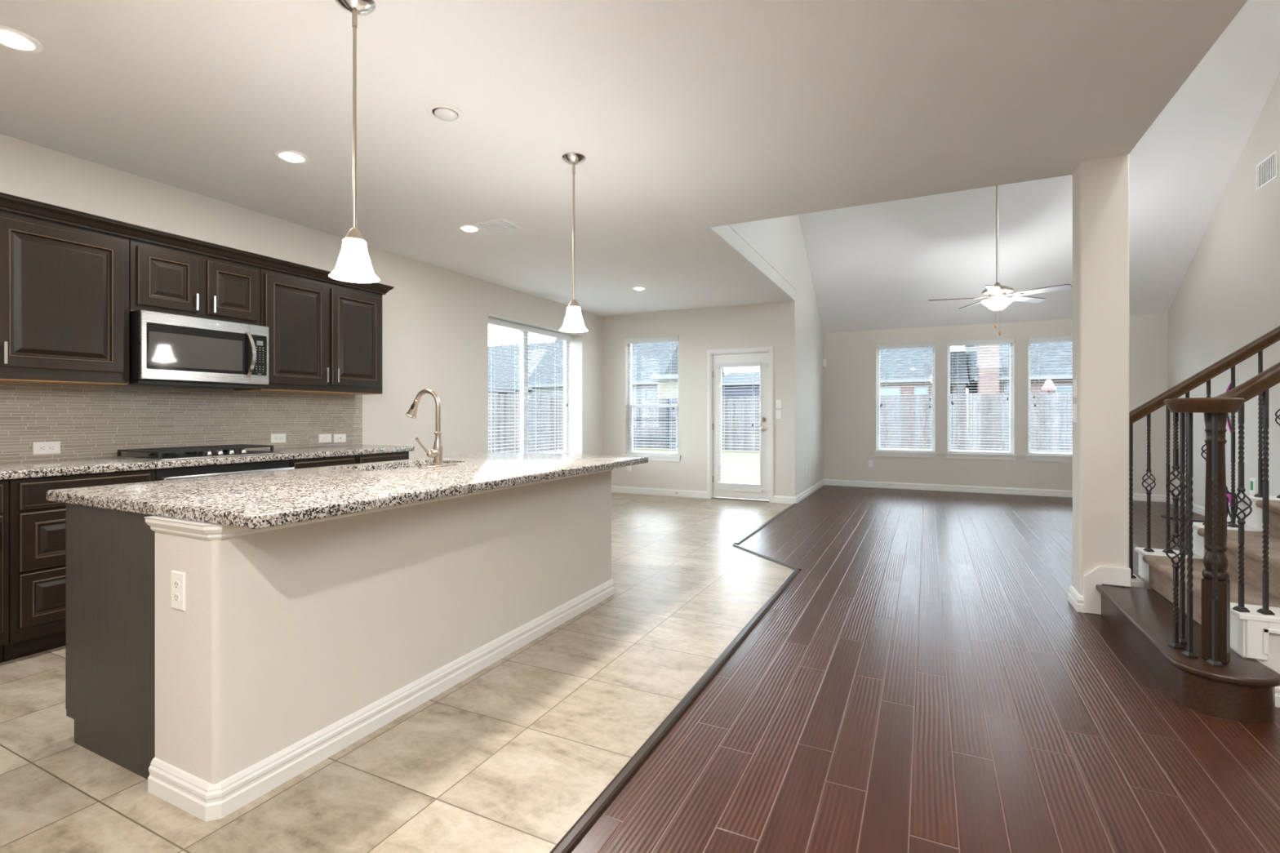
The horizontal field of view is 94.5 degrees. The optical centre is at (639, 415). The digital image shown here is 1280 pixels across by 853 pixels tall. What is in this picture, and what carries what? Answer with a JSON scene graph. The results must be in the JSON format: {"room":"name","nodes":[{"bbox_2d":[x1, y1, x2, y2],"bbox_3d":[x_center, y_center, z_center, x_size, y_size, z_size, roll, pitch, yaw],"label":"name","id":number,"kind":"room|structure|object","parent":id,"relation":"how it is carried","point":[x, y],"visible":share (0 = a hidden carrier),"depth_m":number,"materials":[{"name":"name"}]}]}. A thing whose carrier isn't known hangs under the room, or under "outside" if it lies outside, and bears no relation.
{"room":"open-plan kitchen","nodes":[
{"label":"open-plan kitchen","id":0,"kind":"room"},
{"bbox_2d":[0,133,602,463],"bbox_3d":[-3.327,-0.174,3.960,0.310,2.740,12.216,0,0,26],"label":"wall","id":1,"kind":"structure","parent":0,"point":[435,318],"depth_m":4.71,"materials":[{"name":"paint"}]},
{"bbox_2d":[32,441,60,454],"bbox_3d":[-3.418,0.190,3.409,0.008,0.072,0.117,0,0,26],"label":"wall outlet","id":2,"kind":"object","parent":1,"relation":"attached to","point":[38,447],"visible":1,"depth_m":3.40,"materials":[{"name":"white plastic"}]},
{"bbox_2d":[40,445,45,450],"bbox_3d":[-3.424,0.190,3.390,0.002,0.033,0.025,0,0,26],"label":"receptacle","id":3,"kind":"object","parent":2,"relation":"attached to","point":[42,447],"depth_m":3.39,"materials":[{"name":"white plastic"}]},
{"bbox_2d":[48,444,54,450],"bbox_3d":[-3.407,0.190,3.425,0.002,0.033,0.025,0,0,26],"label":"receptacle","id":4,"kind":"object","parent":2,"relation":"attached to","point":[51,447],"depth_m":3.42,"materials":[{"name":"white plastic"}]},
{"bbox_2d":[0,209,128,386],"bbox_3d":[-3.403,-0.624,3.037,0.376,0.886,1.166,0,0,26],"label":"upper cabinet","id":5,"kind":"object","parent":1,"relation":"attached to","point":[64,288],"visible":1,"depth_m":3.21,"materials":[{"name":"brown wood"}]},
{"bbox_2d":[0,191,394,294],"bbox_3d":[-2.982,-1.083,3.875,0.386,0.072,3.044,0,0,26],"label":"crown molding","id":6,"kind":"structure","parent":5,"relation":"attached to","point":[8,202],"depth_m":3.62,"materials":[{"name":"brown wood"}]},
{"bbox_2d":[128,238,260,325],"bbox_3d":[-2.980,-0.844,3.907,0.376,0.446,0.758,0,0,26],"label":"upper cabinet","id":7,"kind":"object","parent":1,"relation":"attached to","point":[162,279],"visible":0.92,"depth_m":3.78,"materials":[{"name":"brown wood"}]},
{"bbox_2d":[124,309,268,389],"bbox_3d":[-2.932,-0.405,3.890,0.474,0.430,0.751,0,0,26],"label":"microwave oven","id":8,"kind":"object","parent":7,"relation":"attached to","point":[166,349],"visible":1,"depth_m":3.73,"materials":[{"name":"silver metal"}]},
{"bbox_2d":[271,433,285,443],"bbox_3d":[-2.827,0.182,4.625,0.008,0.072,0.117,0,0,26],"label":"wall outlet","id":9,"kind":"object","parent":1,"relation":"attached to","point":[279,437],"visible":1,"depth_m":4.62,"materials":[{"name":"white plastic"}]},
{"bbox_2d":[235,267,382,395],"bbox_3d":[-2.585,-0.624,4.720,0.376,0.886,1.038,0,0,26],"label":"upper cabinet","id":10,"kind":"object","parent":1,"relation":"attached to","point":[324,337],"visible":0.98,"depth_m":4.59,"materials":[{"name":"brown wood"}]},
{"bbox_2d":[318,433,331,443],"bbox_3d":[-2.652,0.196,4.982,0.011,0.072,0.117,0,0,26],"label":"wall switch","id":11,"kind":"object","parent":1,"relation":"attached to","point":[322,437],"visible":1,"depth_m":4.98,"materials":[{"name":"white plastic"}]},
{"bbox_2d":[333,433,346,442],"bbox_3d":[-2.589,0.200,5.108,0.013,0.072,0.117,0,0,26],"label":"wall jack","id":12,"kind":"object","parent":1,"relation":"attached to","point":[337,437],"visible":1,"depth_m":5.11,"materials":[{"name":"white plastic"}]},
{"bbox_2d":[520,330,568,453],"bbox_3d":[-1.549,-0.301,7.904,0.060,1.753,2.077,0,0,26],"label":"window","id":13,"kind":"structure","parent":1,"relation":"in","point":[523,420],"depth_m":7.89,"materials":[{"name":"white plastic"}]},
{"bbox_2d":[488,317,573,453],"bbox_3d":[-1.479,-0.301,7.851,0.098,1.736,2.030,0,0,26],"label":"window blind","id":14,"kind":"object","parent":13,"relation":"attached to","point":[491,322],"visible":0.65,"depth_m":7.90,"materials":[{"name":"white plastic"}]},
{"bbox_2d":[0,492,793,852],"bbox_3d":[-1.688,1.256,3.164,3.953,0.120,12.216,0,0,26],"label":"floor tile","id":15,"kind":"structure","parent":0,"point":[508,758],"depth_m":2.15,"materials":[{"name":"beige tile"}]},
{"bbox_2d":[0,479,8,662],"bbox_3d":[-3.413,0.751,2.673,0.676,0.888,0.623,0,0,26],"label":"base cabinet","id":16,"kind":"object","parent":15,"relation":"on","point":[4,484],"visible":1,"depth_m":2.81,"materials":[{"name":"brown wood"}]},
{"bbox_2d":[2,469,155,662],"bbox_3d":[-3.158,0.751,3.230,0.648,0.888,0.592,0,0,26],"label":"base cabinet","id":17,"kind":"object","parent":15,"relation":"on","point":[37,524],"visible":0.41,"depth_m":2.92,"materials":[{"name":"brown wood"}]},
{"bbox_2d":[65,503,155,779],"bbox_3d":[-1.311,0.758,3.148,0.658,0.874,2.442,0,0,26],"label":"island end panel","id":18,"kind":"object","parent":15,"relation":"on","point":[110,553],"visible":0.09,"depth_m":2.04,"materials":[{"name":"brown wood"}]},
{"bbox_2d":[46,451,648,528],"bbox_3d":[-1.083,0.301,3.107,1.285,0.040,2.611,0,0,26],"label":"countertop","id":19,"kind":"structure","parent":18,"relation":"on","point":[260,500],"depth_m":2.31,"materials":[{"name":"grey stone"}]},
{"bbox_2d":[405,388,457,467],"bbox_3d":[-1.207,0.067,3.294,0.261,0.430,0.276,0,0,26],"label":"kitchen faucet","id":20,"kind":"object","parent":19,"relation":"on","point":[437,452],"visible":1,"depth_m":3.25,"materials":[{"name":"silver metal"}]},
{"bbox_2d":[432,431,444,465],"bbox_3d":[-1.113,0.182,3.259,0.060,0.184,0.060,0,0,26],"label":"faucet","id":21,"kind":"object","parent":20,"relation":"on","point":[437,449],"depth_m":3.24,"materials":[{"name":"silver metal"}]},
{"bbox_2d":[155,459,294,480],"bbox_3d":[-2.817,0.752,3.833,0.638,0.886,0.782,0,0,26],"label":"oven","id":22,"kind":"object","parent":15,"relation":"on","point":[170,473],"visible":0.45,"depth_m":3.66,"materials":[{"name":"black metal"}]},
{"bbox_2d":[288,455,355,469],"bbox_3d":[-2.570,0.751,4.441,0.648,0.888,0.516,0,0,26],"label":"base cabinet","id":23,"kind":"object","parent":15,"relation":"on","point":[345,460],"visible":0.11,"depth_m":4.28,"materials":[{"name":"brown wood"}]},
{"bbox_2d":[143,468,613,822],"bbox_3d":[-0.856,0.758,2.923,0.356,0.874,2.522,0,0,26],"label":"kitchen island","id":24,"kind":"object","parent":15,"relation":"on","point":[291,645],"visible":0.79,"depth_m":2.12,"materials":[{"name":"paint"}]},
{"bbox_2d":[171,570,185,611],"bbox_3d":[-1.431,0.543,1.829,0.072,0.117,0.008,0,0,26],"label":"wall outlet","id":25,"kind":"object","parent":24,"relation":"attached to","point":[178,578],"visible":1,"depth_m":1.82,"materials":[{"name":"white plastic"}]},
{"bbox_2d":[173,580,179,588],"bbox_3d":[-1.432,0.524,1.827,0.033,0.025,0.002,0,0,26],"label":"receptacle","id":26,"kind":"object","parent":25,"relation":"attached to","point":[175,583],"depth_m":1.83,"materials":[{"name":"white plastic"}]},
{"bbox_2d":[173,592,179,601],"bbox_3d":[-1.432,0.563,1.827,0.033,0.025,0.002,0,0,26],"label":"receptacle","id":27,"kind":"object","parent":25,"relation":"attached to","point":[175,595],"depth_m":1.83,"materials":[{"name":"white plastic"}]},
{"bbox_2d":[355,451,408,463],"bbox_3d":[-2.342,0.751,4.909,0.648,0.888,0.514,0,0,26],"label":"base cabinet","id":28,"kind":"object","parent":15,"relation":"on","point":[369,458],"visible":0.12,"depth_m":4.74,"materials":[{"name":"brown wood"}]},
{"bbox_2d":[0,444,414,479],"bbox_3d":[-2.883,0.285,3.791,0.650,0.040,3.100,0,0,26],"label":"countertop","id":29,"kind":"structure","parent":28,"relation":"on","point":[71,467],"depth_m":3.42,"materials":[{"name":"grey stone"}]},
{"bbox_2d":[115,444,284,461],"bbox_3d":[-2.840,0.238,3.862,0.515,0.055,0.740,0,0,26],"label":"gas cooktop","id":30,"kind":"object","parent":29,"relation":"in","point":[160,454],"visible":1,"depth_m":3.72,"materials":[{"name":"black metal"}]},
{"bbox_2d":[0,0,1248,316],"bbox_3d":[-0.799,-1.625,2.704,5.956,0.160,12.166,0,0,26],"label":"ceiling","id":31,"kind":"structure","parent":0,"point":[690,120],"depth_m":2.96,"materials":[{"name":"paint"}]},
{"bbox_2d":[0,25,44,53],"bbox_3d":[-2.575,-1.531,2.424,0.186,0.027,0.186,0,0,26],"label":"recessed light","id":32,"kind":"object","parent":31,"relation":"in","point":[11,38],"visible":1,"depth_m":2.42,"materials":[{"name":"white plastic"}]},
{"bbox_2d":[273,149,309,164],"bbox_3d":[-2.077,-1.531,3.527,0.186,0.027,0.186,0,0,26],"label":"recessed light","id":33,"kind":"object","parent":31,"relation":"in","point":[286,155],"visible":1,"depth_m":3.50,"materials":[{"name":"white plastic"}]},
{"bbox_2d":[328,0,379,283],"bbox_3d":[-1.062,-1.028,2.200,0.172,1.034,0.172,0,0,26],"label":"pendant light","id":34,"kind":"object","parent":31,"relation":"hanging from","point":[353,264],"visible":1,"depth_m":2.19,"materials":[{"name":"white glass"}]},
{"bbox_2d":[426,102,463,122],"bbox_3d":[-0.995,-1.529,3.018,0.186,0.030,0.186,0,0,26],"label":"recessed light","id":35,"kind":"object","parent":31,"relation":"in","point":[442,112],"visible":1,"depth_m":2.99,"materials":[{"name":"white plastic"}]},
{"bbox_2d":[457,224,480,231],"bbox_3d":[-1.408,-1.531,4.881,0.186,0.027,0.186,0,0,26],"label":"recessed light","id":36,"kind":"object","parent":31,"relation":"in","point":[467,228],"visible":1,"depth_m":4.85,"materials":[{"name":"white plastic"}]},
{"bbox_2d":[474,217,522,232],"bbox_3d":[-1.153,-1.540,4.813,0.290,0.009,0.250,0,0,26],"label":"ceiling vent","id":37,"kind":"object","parent":31,"relation":"in","point":[497,225],"visible":1,"depth_m":4.80,"materials":[{"name":"white plastic"}]},
{"bbox_2d":[559,151,587,332],"bbox_3d":[-0.397,-1.026,3.544,0.172,1.037,0.172,0,0,26],"label":"pendant light","id":38,"kind":"object","parent":31,"relation":"hanging from","point":[573,322],"visible":1,"depth_m":3.52,"materials":[{"name":"white glass"}]},
{"bbox_2d":[631,286,646,290],"bbox_3d":[-0.010,-1.531,7.187,0.186,0.027,0.186,0,0,26],"label":"recessed light","id":39,"kind":"object","parent":31,"relation":"in","point":[637,288],"visible":1,"depth_m":7.15,"materials":[{"name":"white plastic"}]},
{"bbox_2d":[602,301,783,495],"bbox_3d":[0.711,-0.174,8.706,2.825,2.740,0.150,0,0,26],"label":"wall","id":40,"kind":"structure","parent":0,"point":[699,331],"depth_m":8.62,"materials":[{"name":"paint"}]},
{"bbox_2d":[626,465,631,471],"bbox_3d":[-0.164,0.795,9.043,0.072,0.117,0.008,0,0,26],"label":"wall outlet","id":41,"kind":"object","parent":40,"relation":"attached to","point":[628,468],"visible":0.67,"depth_m":9.04,"materials":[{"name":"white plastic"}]},
{"bbox_2d":[622,343,680,461],"bbox_3d":[0.193,-0.245,8.932,0.950,1.851,0.175,0,0,26],"label":"window","id":42,"kind":"structure","parent":40,"relation":"in","point":[651,456],"depth_m":9.04,"materials":[{"name":"white plastic"}]},
{"bbox_2d":[625,335,678,454],"bbox_3d":[0.182,-0.289,8.909,0.872,1.756,0.090,0,0,26],"label":"window blind","id":43,"kind":"object","parent":42,"relation":"attached to","point":[675,338],"visible":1,"depth_m":8.89,"materials":[{"name":"white plastic"}]},
{"bbox_2d":[611,485,707,498],"bbox_3d":[0.187,1.145,8.866,1.743,0.100,0.019,0,0,26],"label":"baseboard","id":44,"kind":"structure","parent":40,"relation":"attached to","point":[644,491],"depth_m":8.81,"materials":[{"name":"white paint"}]},
{"bbox_2d":[711,352,768,500],"bbox_3d":[1.394,0.154,8.300,0.822,2.032,0.111,0,0,26],"label":"door","id":45,"kind":"structure","parent":40,"relation":"in","point":[762,357],"depth_m":8.29,"materials":[{"name":"white paint"}]},
{"bbox_2d":[715,361,760,486],"bbox_3d":[1.375,0.123,8.259,0.635,1.706,0.071,0,0,26],"label":"window blind","id":46,"kind":"object","parent":45,"relation":"attached to","point":[740,365],"visible":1,"depth_m":8.24,"materials":[{"name":"white plastic"}]},
{"bbox_2d":[715,487,762,492],"bbox_3d":[1.386,1.048,8.280,0.655,0.025,0.065,0,0,26],"label":"bar","id":47,"kind":"object","parent":45,"relation":"attached to","point":[717,488],"visible":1,"depth_m":8.24,"materials":[{"name":"white paint"}]},
{"bbox_2d":[711,497,768,502],"bbox_3d":[1.429,1.188,8.351,0.840,0.014,0.160,0,0,26],"label":"trim","id":48,"kind":"structure","parent":40,"relation":"attached to","point":[719,498],"depth_m":8.31,"materials":[{"name":"silver metal"}]},
{"bbox_2d":[706,346,773,502],"bbox_3d":[1.426,0.131,8.347,0.950,2.130,0.171,0,0,26],"label":"trim","id":49,"kind":"structure","parent":40,"relation":"attached to","point":[770,350],"depth_m":8.24,"materials":[{"name":"white paint"}]},
{"bbox_2d":[776,409,781,418],"bbox_3d":[1.886,-0.009,8.045,0.072,0.117,0.011,0,0,26],"label":"wall switch","id":50,"kind":"object","parent":40,"relation":"attached to","point":[778,411],"visible":1,"depth_m":8.04,"materials":[{"name":"white plastic"}]},
{"bbox_2d":[776,400,781,408],"bbox_3d":[1.886,-0.149,8.045,0.072,0.117,0.011,0,0,26],"label":"wall switch","id":51,"kind":"object","parent":40,"relation":"attached to","point":[778,402],"visible":1,"depth_m":8.04,"materials":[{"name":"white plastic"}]},
{"bbox_2d":[727,214,822,496],"bbox_3d":[1.794,-1.464,7.533,0.150,5.318,5.847,0,0,26],"label":"wall","id":52,"kind":"structure","parent":0,"point":[779,241],"depth_m":8.05,"materials":[{"name":"paint"}]},
{"bbox_2d":[773,479,824,503],"bbox_3d":[2.486,1.145,9.093,0.308,0.100,2.436,0,0,26],"label":"baseboard","id":53,"kind":"structure","parent":52,"relation":"attached to","point":[776,499],"depth_m":8.10,"materials":[{"name":"white paint"}]},
{"bbox_2d":[822,359,826,366],"bbox_3d":[3.152,-0.889,10.093,0.055,0.130,0.055,0,0,26],"label":"sensor","id":54,"kind":"object","parent":52,"relation":"attached to","point":[824,360],"visible":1,"depth_m":10.07,"materials":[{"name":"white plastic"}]},
{"bbox_2d":[571,484,1279,852],"bbox_3d":[2.054,1.256,2.661,4.775,0.120,14.583,0,0,26],"label":"floor","id":55,"kind":"structure","parent":0,"point":[928,678],"depth_m":2.27,"materials":[{"name":"brown wood"}]},
{"bbox_2d":[549,568,799,852],"bbox_3d":[-0.678,1.189,0.663,0.050,0.013,8.600,0,0,26],"label":"trim","id":56,"kind":"structure","parent":55,"relation":"on","point":[586,821],"depth_m":2.14,"materials":[{"name":"brown wood"}]},
{"bbox_2d":[733,502,797,544],"bbox_3d":[1.491,1.189,6.703,0.050,0.013,2.761,0,0,26],"label":"trim","id":57,"kind":"structure","parent":55,"relation":"on","point":[744,538],"depth_m":6.35,"materials":[{"name":"brown wood"}]},
{"bbox_2d":[732,544,801,570],"bbox_3d":[1.045,1.189,4.981,0.045,0.013,0.944,0,0,-22],"label":"trim","id":58,"kind":"structure","parent":55,"relation":"on","point":[778,562],"depth_m":4.91,"materials":[{"name":"brown wood"}]},
{"bbox_2d":[1072,154,1128,595],"bbox_3d":[2.838,-0.174,3.650,0.241,2.740,0.226,0,0,26],"label":"column","id":59,"kind":"structure","parent":55,"relation":"on","point":[1100,186],"depth_m":3.56,"materials":[{"name":"paint"}]},
{"bbox_2d":[1072,379,1076,398],"bbox_3d":[2.730,-0.165,3.715,0.010,0.117,0.085,0,0,26],"label":"wall switch","id":60,"kind":"object","parent":59,"relation":"attached to","point":[1074,381],"visible":1,"depth_m":3.70,"materials":[{"name":"white plastic"}]},
{"bbox_2d":[1072,404,1076,422],"bbox_3d":[2.730,-0.009,3.715,0.010,0.117,0.085,0,0,26],"label":"wall switch","id":61,"kind":"object","parent":59,"relation":"attached to","point":[1074,406],"visible":1,"depth_m":3.70,"materials":[{"name":"white plastic"}]},
{"bbox_2d":[1067,585,1084,613],"bbox_3d":[2.829,1.145,3.654,0.260,0.100,0.264,0,0,26],"label":"baseboard","id":62,"kind":"structure","parent":59,"relation":"attached to","point":[1077,601],"depth_m":3.64,"materials":[{"name":"white paint"}]},
{"bbox_2d":[1095,499,1279,724],"bbox_3d":[3.393,0.565,2.555,2.053,1.262,1.434,0,0,26],"label":"staircase","id":63,"kind":"structure","parent":55,"relation":"on","point":[1242,690],"depth_m":2.76,"materials":[{"name":"brown wood"}]},
{"bbox_2d":[1164,361,1279,666],"bbox_3d":[2.831,0.062,2.269,1.291,1.901,0.341,0,0,26],"label":"stair railing","id":64,"kind":"object","parent":63,"relation":"on","point":[1215,582],"visible":1,"depth_m":2.46,"materials":[{"name":"brown wood"}]},
{"bbox_2d":[1165,469,1186,497],"bbox_3d":[2.340,0.297,2.582,0.065,0.121,0.064,0,0,-44],"label":"basket","id":65,"kind":"object","parent":64,"relation":"on","point":[1179,473],"depth_m":2.58,"materials":[{"name":"black metal"}]},
{"bbox_2d":[1165,537,1186,564],"bbox_3d":[2.340,0.592,2.582,0.065,0.121,0.064,0,0,-44],"label":"basket","id":66,"kind":"object","parent":64,"relation":"on","point":[1179,540],"depth_m":2.58,"materials":[{"name":"black metal"}]},
{"bbox_2d":[1230,491,1252,519],"bbox_3d":[2.546,0.385,2.504,0.065,0.121,0.064,0,0,-44],"label":"basket","id":67,"kind":"object","parent":64,"relation":"on","point":[1238,493],"depth_m":2.50,"materials":[{"name":"black metal"}]},
{"bbox_2d":[1160,485,1238,523],"bbox_3d":[6.201,0.975,6.502,0.218,0.445,0.859,0,0,-3],"label":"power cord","id":68,"kind":"object","parent":55,"relation":"on","point":[1228,493],"visible":0.43,"depth_m":6.21,"materials":[{"name":"purple plastic"}]},
{"bbox_2d":[1131,494,1279,620],"bbox_3d":[3.832,0.562,3.255,1.889,1.266,0.208,0,0,26],"label":"wall","id":69,"kind":"structure","parent":55,"relation":"on","point":[1254,522],"depth_m":3.49,"materials":[{"name":"paint"}]},
{"bbox_2d":[1083,565,1131,614],"bbox_3d":[2.790,1.050,3.534,0.226,0.292,0.024,0,0,26],"label":"trim","id":70,"kind":"structure","parent":69,"relation":"attached to","point":[1100,575],"depth_m":3.54,"materials":[{"name":"white paint"}]},
{"bbox_2d":[1128,325,1279,578],"bbox_3d":[3.663,-0.042,3.329,1.521,2.083,0.069,0,0,26],"label":"stair railing","id":71,"kind":"object","parent":69,"relation":"on","point":[1273,336],"visible":0.74,"depth_m":3.52,"materials":[{"name":"brown wood"}]},
{"bbox_2d":[1142,471,1155,491],"bbox_3d":[3.100,0.406,3.602,0.065,0.121,0.064,0,0,-44],"label":"basket","id":72,"kind":"object","parent":71,"relation":"on","point":[1148,477],"depth_m":3.60,"materials":[{"name":"black metal"}]},
{"bbox_2d":[1200,444,1206,460],"bbox_3d":[3.348,0.217,3.482,0.065,0.121,0.064,0,0,-44],"label":"basket","id":73,"kind":"object","parent":71,"relation":"on","point":[1204,445],"depth_m":3.49,"materials":[{"name":"black metal"}]},
{"bbox_2d":[1275,408,1279,425],"bbox_3d":[3.636,0.012,3.342,0.065,0.121,0.064,0,0,-44],"label":"basket","id":74,"kind":"object","parent":71,"relation":"on","point":[1277,416],"depth_m":3.36,"materials":[{"name":"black metal"}]},
{"bbox_2d":[1230,602,1279,707],"bbox_3d":[3.350,0.562,2.158,1.797,1.266,0.190,0,0,26],"label":"wall","id":75,"kind":"structure","parent":55,"relation":"on","point":[1254,635],"depth_m":2.45,"materials":[{"name":"paint"}]},
{"bbox_2d":[822,312,1167,494],"bbox_3d":[5.230,-0.130,9.197,4.875,2.650,0.150,0,0,26],"label":"wall","id":76,"kind":"structure","parent":0,"point":[850,371],"depth_m":9.29,"materials":[{"name":"paint"}]},
{"bbox_2d":[868,460,872,467],"bbox_3d":[3.820,0.807,9.794,0.072,0.117,0.008,0,0,26],"label":"wall outlet","id":77,"kind":"object","parent":76,"relation":"attached to","point":[870,462],"visible":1,"depth_m":9.79,"materials":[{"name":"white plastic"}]},
{"bbox_2d":[874,342,937,457],"bbox_3d":[4.317,-0.240,9.616,0.940,1.842,0.175,0,0,26],"label":"window","id":78,"kind":"structure","parent":76,"relation":"in","point":[878,453],"depth_m":9.56,"materials":[{"name":"white plastic"}]},
{"bbox_2d":[876,342,934,452],"bbox_3d":[4.306,-0.285,9.593,0.862,1.747,0.090,0,0,26],"label":"window blind","id":79,"kind":"object","parent":78,"relation":"attached to","point":[928,344],"visible":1,"depth_m":9.59,"materials":[{"name":"white plastic"}]},
{"bbox_2d":[945,343,1017,460],"bbox_3d":[5.263,-0.240,9.156,0.965,1.842,0.175,0,0,26],"label":"window","id":80,"kind":"structure","parent":76,"relation":"in","point":[949,455],"depth_m":9.04,"materials":[{"name":"white plastic"}]},
{"bbox_2d":[947,337,1013,453],"bbox_3d":[5.252,-0.285,9.133,0.887,1.747,0.090,0,0,26],"label":"window blind","id":81,"kind":"object","parent":80,"relation":"attached to","point":[996,341],"visible":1,"depth_m":9.12,"materials":[{"name":"white plastic"}]},
{"bbox_2d":[823,479,1166,502],"bbox_3d":[5.193,1.145,9.121,4.575,0.100,0.019,0,0,26],"label":"baseboard","id":82,"kind":"structure","parent":76,"relation":"attached to","point":[1010,491],"depth_m":9.16,"materials":[{"name":"white paint"}]},
{"bbox_2d":[1025,343,1072,462],"bbox_3d":[6.223,-0.237,8.689,0.960,1.835,0.175,0,0,26],"label":"window","id":83,"kind":"structure","parent":76,"relation":"in","point":[1028,457],"depth_m":8.85,"materials":[{"name":"white plastic"}]},
{"bbox_2d":[1027,335,1072,455],"bbox_3d":[6.212,-0.281,8.667,0.882,1.740,0.090,0,0,26],"label":"window blind","id":84,"kind":"object","parent":83,"relation":"attached to","point":[1056,339],"visible":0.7,"depth_m":8.74,"materials":[{"name":"white plastic"}]},
{"bbox_2d":[798,0,1279,333],"bbox_3d":[2.065,-2.816,2.684,4.875,3.013,14.633,0,0,26],"label":"vault","id":85,"kind":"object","parent":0,"point":[875,266],"visible":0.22,"depth_m":7.63,"materials":[{"name":"paint"}]},
{"bbox_2d":[928,185,1072,335],"bbox_3d":[4.118,-1.976,6.862,1.395,2.105,1.395,0,0,26],"label":"ceiling fan","id":86,"kind":"object","parent":85,"relation":"hanging from","point":[997,300],"visible":0.91,"depth_m":6.82,"materials":[{"name":"silver metal"}]},
{"bbox_2d":[1167,72,1279,520],"bbox_3d":[4.157,-1.464,1.584,0.150,5.318,14.483,0,0,26],"label":"wall","id":87,"kind":"structure","parent":0,"point":[1228,297],"depth_m":6.25,"materials":[{"name":"paint"}]},
{"bbox_2d":[1169,495,1245,524],"bbox_3d":[5.993,1.145,5.556,0.019,0.100,5.733,0,0,26],"label":"baseboard","id":88,"kind":"structure","parent":87,"relation":"attached to","point":[1197,508],"depth_m":7.15,"materials":[{"name":"white paint"}]},
{"bbox_2d":[1249,477,1257,494],"bbox_3d":[6.175,0.736,5.944,0.032,0.200,0.110,0,0,26],"label":"box","id":89,"kind":"object","parent":87,"relation":"attached to","point":[1253,482],"visible":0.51,"depth_m":5.93,"materials":[{"name":"white plastic"}]},
{"bbox_2d":[1256,149,1277,191],"bbox_3d":[6.094,-2.374,5.750,0.008,0.260,0.390,0,0,26],"label":"air vent","id":90,"kind":"object","parent":87,"relation":"in","point":[1266,170],"visible":1,"depth_m":5.73,"materials":[{"name":"white plastic"}]},
{"label":"outside","id":91,"kind":"structure","parent":0,"visible":0},
{"bbox_2d":[560,440,1044,484],"bbox_3d":[3.369,1.465,18.375,130.000,0.260,124.000,0,0,26],"label":"lawn","id":92,"kind":"structure","parent":91,"point":[738,455],"depth_m":15.87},
{"bbox_2d":[488,376,515,394],"bbox_3d":[-15.851,-2.030,37.704,11.230,6.750,10.730,0,0,26],"label":"house","id":93,"kind":"structure","parent":92,"relation":"on","point":[495,382],"depth_m":39.22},
{"bbox_2d":[488,342,553,395],"bbox_3d":[-10.807,-2.329,50.373,13.330,7.350,11.630,0,0,26],"label":"house","id":94,"kind":"structure","parent":92,"relation":"on","point":[506,383],"depth_m":47.19,"materials":[{"name":"grey"}]},
{"bbox_2d":[488,391,563,453],"bbox_3d":[-5.131,0.306,17.558,0.024,2.079,16.100,0,0,26],"label":"fence","id":95,"kind":"object","parent":92,"relation":"on","point":[545,406],"visible":0.14,"depth_m":19.80,"materials":[{"name":"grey wood"}]},
{"bbox_2d":[528,337,724,399],"bbox_3d":[0.673,-3.229,39.197,11.650,9.150,13.600,0,0,26],"label":"house","id":96,"kind":"structure","parent":92,"relation":"on","point":[657,389],"depth_m":34.56,"materials":[{"name":"grey"}]},
{"bbox_2d":[631,396,678,448],"bbox_3d":[0.620,0.316,23.758,4.950,2.059,0.120,0,0,26],"label":"fence","id":97,"kind":"object","parent":92,"relation":"on","point":[645,414],"visible":0.28,"depth_m":23.82,"materials":[{"name":"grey wood"}]},
{"bbox_2d":[721,372,759,397],"bbox_3d":[7.349,-0.605,34.769,4.430,3.900,5.430,0,0,26],"label":"house","id":98,"kind":"structure","parent":92,"relation":"on","point":[743,389],"depth_m":33.06,"materials":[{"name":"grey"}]},
{"bbox_2d":[721,391,1072,452],"bbox_3d":[11.592,0.316,18.480,19.300,2.059,0.024,0,0,26],"label":"fence","id":99,"kind":"object","parent":92,"relation":"on","point":[742,422],"visible":0.2,"depth_m":19.14,"materials":[{"name":"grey wood"}]},
{"bbox_2d":[880,346,932,443],"bbox_3d":[13.063,-2.429,32.549,6.690,7.550,10.470,0,0,26],"label":"house","id":100,"kind":"structure","parent":92,"relation":"on","point":[888,388],"depth_m":27.68,"materials":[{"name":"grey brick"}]},
{"bbox_2d":[950,351,968,444],"bbox_3d":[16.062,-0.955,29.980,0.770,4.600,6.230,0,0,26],"label":"house","id":101,"kind":"structure","parent":92,"relation":"on","point":[957,353],"depth_m":27.90,"materials":[{"name":"stone"}]},
{"bbox_2d":[964,341,1072,448],"bbox_3d":[20.819,-2.829,27.230,10.110,8.350,11.520,0,0,26],"label":"house","id":102,"kind":"structure","parent":92,"relation":"on","point":[1065,375],"depth_m":24.13,"materials":[{"name":"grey brick"}]},
{"bbox_2d":[1040,379,1056,452],"bbox_3d":[12.717,0.116,18.392,0.400,2.440,0.400,0,0,26],"label":"bell ornament","id":103,"kind":"object","parent":92,"relation":"on","point":[1047,381],"visible":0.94,"depth_m":18.33,"materials":[{"name":"pink paint"}]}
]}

